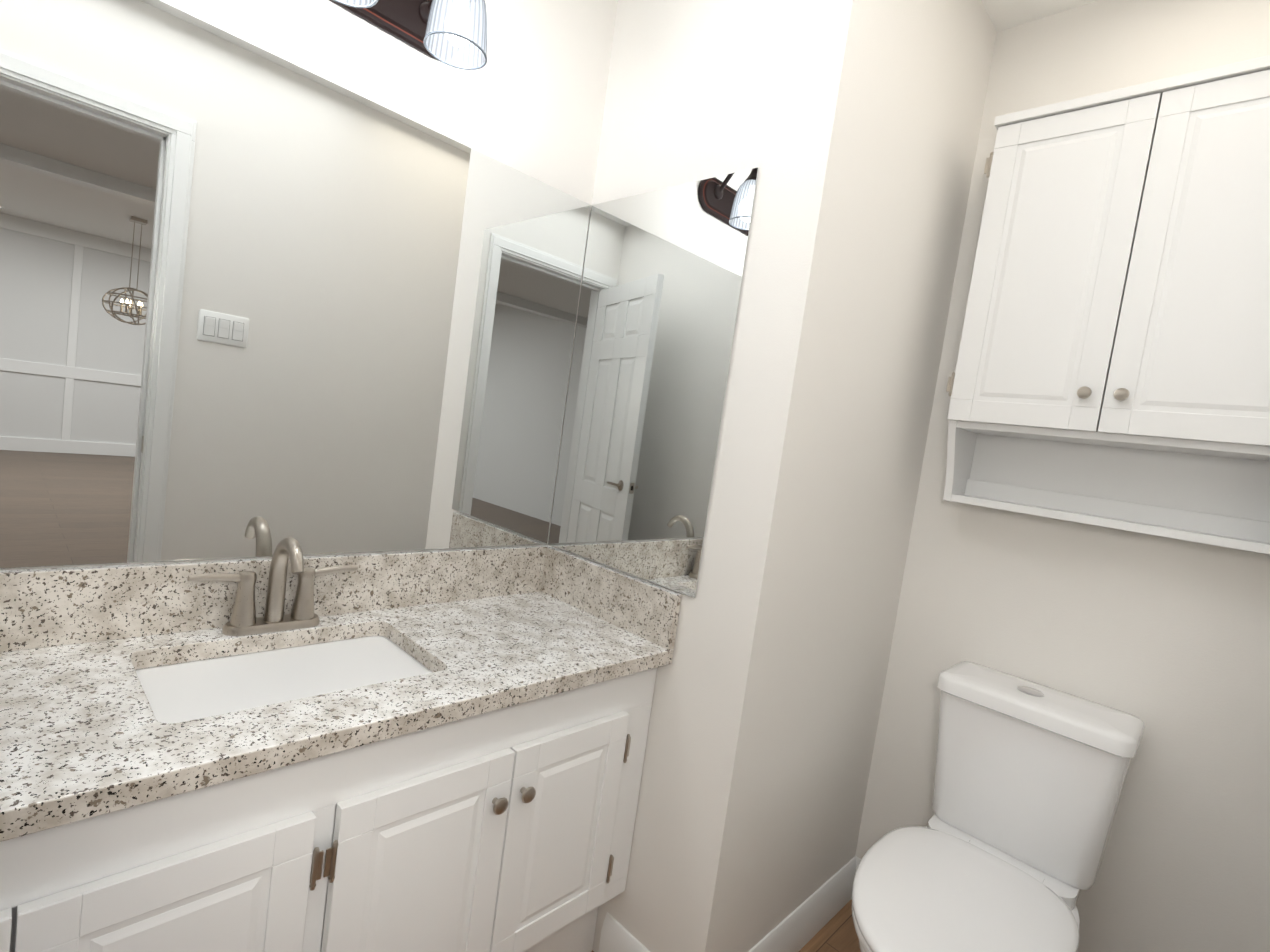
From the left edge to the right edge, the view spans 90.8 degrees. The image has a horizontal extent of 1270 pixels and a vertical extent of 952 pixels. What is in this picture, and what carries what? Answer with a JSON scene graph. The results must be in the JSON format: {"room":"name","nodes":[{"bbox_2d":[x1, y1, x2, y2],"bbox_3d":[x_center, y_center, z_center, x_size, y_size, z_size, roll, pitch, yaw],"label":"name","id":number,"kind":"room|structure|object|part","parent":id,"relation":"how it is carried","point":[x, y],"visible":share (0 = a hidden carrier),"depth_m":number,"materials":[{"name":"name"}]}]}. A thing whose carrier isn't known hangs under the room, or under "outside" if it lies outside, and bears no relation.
{"room":"bathroom","nodes":[
{"label":"bathroom","id":0,"kind":"room"},
{"bbox_2d":[0,0,617,570],"bbox_3d":[-0.499,-0.132,1.459,0.120,2.440,2.472,12,6,44],"label":"wall","id":1,"kind":"structure","parent":0,"point":[528,98],"depth_m":1.40,"materials":[{"name":"white paint"}]},
{"bbox_2d":[0,545,547,652],"bbox_3d":[-0.754,0.219,1.169,0.019,0.124,1.484,12,6,44],"label":"backsplash","id":2,"kind":"structure","parent":1,"relation":"attached to","point":[39,608],"depth_m":1.10,"materials":[{"name":"beige stone"}]},
{"bbox_2d":[0,0,590,568],"bbox_3d":[-0.692,-0.293,1.135,0.004,0.903,1.479,12,6,44],"label":"mirror","id":3,"kind":"object","parent":1,"relation":"attached to","point":[256,302],"visible":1,"depth_m":1.13,"materials":[{"name":"clear glass"}]},
{"bbox_2d":[329,0,486,69],"bbox_3d":[-0.501,-0.915,1.050,0.206,0.207,0.575,12,6,44],"label":"sconce","id":4,"kind":"object","parent":1,"relation":"attached to","point":[452,33],"visible":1,"depth_m":1.20,"materials":[{"name":"white glass"}]},
{"bbox_3d":[-0.475,-0.865,1.022,0.113,0.116,0.113,12,6,44],"label":"lamp shade","id":5,"kind":"part","parent":4,"relation":"part of","materials":[{"name":"clear glass"}]},
{"bbox_3d":[-0.329,-0.856,1.173,0.113,0.116,0.113,12,6,44],"label":"lamp shade","id":6,"kind":"part","parent":4,"relation":"part of","materials":[{"name":"clear glass"}]},
{"bbox_3d":[-0.329,-0.860,1.173,0.052,0.100,0.052,12,6,44],"label":"bulb","id":7,"kind":"part","parent":4,"relation":"part of","materials":[{"name":"white glass"}]},
{"bbox_2d":[592,899,859,951],"bbox_3d":[-0.121,1.239,1.013,1.680,0.100,2.472,12,6,44],"label":"floor","id":8,"kind":"structure","parent":0,"point":[837,932],"depth_m":1.67,"materials":[{"name":"brown wood"}]},
{"bbox_2d":[0,633,672,951],"bbox_3d":[-0.655,0.726,1.042,0.486,0.764,1.484,12,6,44],"label":"bathroom vanity","id":9,"kind":"object","parent":8,"relation":"on","point":[507,826],"depth_m":0.99,"materials":[{"name":"white wood"}]},
{"bbox_2d":[0,593,673,832],"bbox_3d":[-0.602,0.341,1.015,0.483,0.053,1.484,12,6,44],"label":"countertop","id":10,"kind":"structure","parent":9,"relation":"on","point":[85,724],"depth_m":0.93,"materials":[{"name":"white stone"}]},
{"bbox_2d":[184,537,359,644],"bbox_3d":[-0.646,0.203,1.155,0.139,0.186,0.287,12,6,44],"label":"faucet","id":11,"kind":"object","parent":10,"relation":"on","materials":[{"name":"silver metal"}]},
{"bbox_2d":[852,661,1144,951],"bbox_3d":[0.697,0.877,1.290,0.387,0.797,0.717,12,6,44],"label":"toilet","id":12,"kind":"object","parent":8,"relation":"on","point":[1004,850],"visible":1,"depth_m":1.34,"materials":[{"name":"white ceramic"}]},
{"bbox_3d":[0.631,0.852,1.229,0.372,0.045,0.536,12,6,44],"label":"seat","id":13,"kind":"part","parent":12,"relation":"part of","materials":[{"name":"white ceramic"}]},
{"bbox_3d":[0.903,0.704,1.460,0.366,0.322,0.190,12,6,44],"label":"tank","id":14,"kind":"part","parent":12,"relation":"part of","materials":[{"name":"white ceramic"}]},
{"bbox_3d":[0.925,0.522,1.443,0.382,0.044,0.210,12,6,44],"label":"tank lid","id":15,"kind":"part","parent":12,"relation":"part of","materials":[{"name":"white ceramic"}]},
{"bbox_2d":[548,0,996,951],"bbox_3d":[0.341,-0.038,1.762,0.676,2.440,0.861,12,6,44],"label":"wall block","id":16,"kind":"object","parent":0,"point":[850,128],"visible":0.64,"depth_m":1.36,"materials":[{"name":"white paint"}]},
{"bbox_2d":[540,545,681,648],"bbox_3d":[-0.075,0.286,1.528,0.464,0.124,0.019,12,6,44],"label":"backsplash","id":17,"kind":"structure","parent":16,"relation":"attached to","point":[650,611],"depth_m":1.49,"materials":[{"name":"beige stone"}]},
{"bbox_2d":[548,167,758,597],"bbox_3d":[0.009,-0.222,1.490,0.516,0.903,0.004,12,6,44],"label":"mirror","id":18,"kind":"object","parent":16,"relation":"attached to","point":[661,284],"visible":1,"depth_m":1.46,"materials":[{"name":"clear glass"}]},
{"bbox_2d":[748,856,860,951],"bbox_3d":[0.365,1.155,1.546,0.014,0.120,0.714,12,6,44],"label":"baseboard","id":19,"kind":"structure","parent":16,"relation":"attached to","point":[802,925],"depth_m":1.64,"materials":[{"name":"white wood"}]},
{"bbox_2d":[981,0,1098,31],"bbox_3d":[0.245,-1.256,0.806,1.740,0.080,2.472,12,6,44],"label":"ceiling","id":20,"kind":"structure","parent":0,"point":[1004,14],"depth_m":1.57,"materials":[{"name":"white paint"}]},
{"bbox_2d":[855,0,1269,951],"bbox_3d":[1.171,0.098,1.469,0.944,2.440,0.120,12,6,44],"label":"wall","id":21,"kind":"structure","parent":0,"point":[1167,640],"depth_m":1.43,"materials":[{"name":"white paint"}]},
{"bbox_2d":[943,55,1269,554],"bbox_3d":[1.070,-0.342,1.352,0.641,0.910,0.221,12,6,44],"label":"upper cabinet","id":22,"kind":"object","parent":21,"relation":"attached to","point":[1113,367],"visible":1,"depth_m":1.31,"materials":[{"name":"white wood"}]}
]}

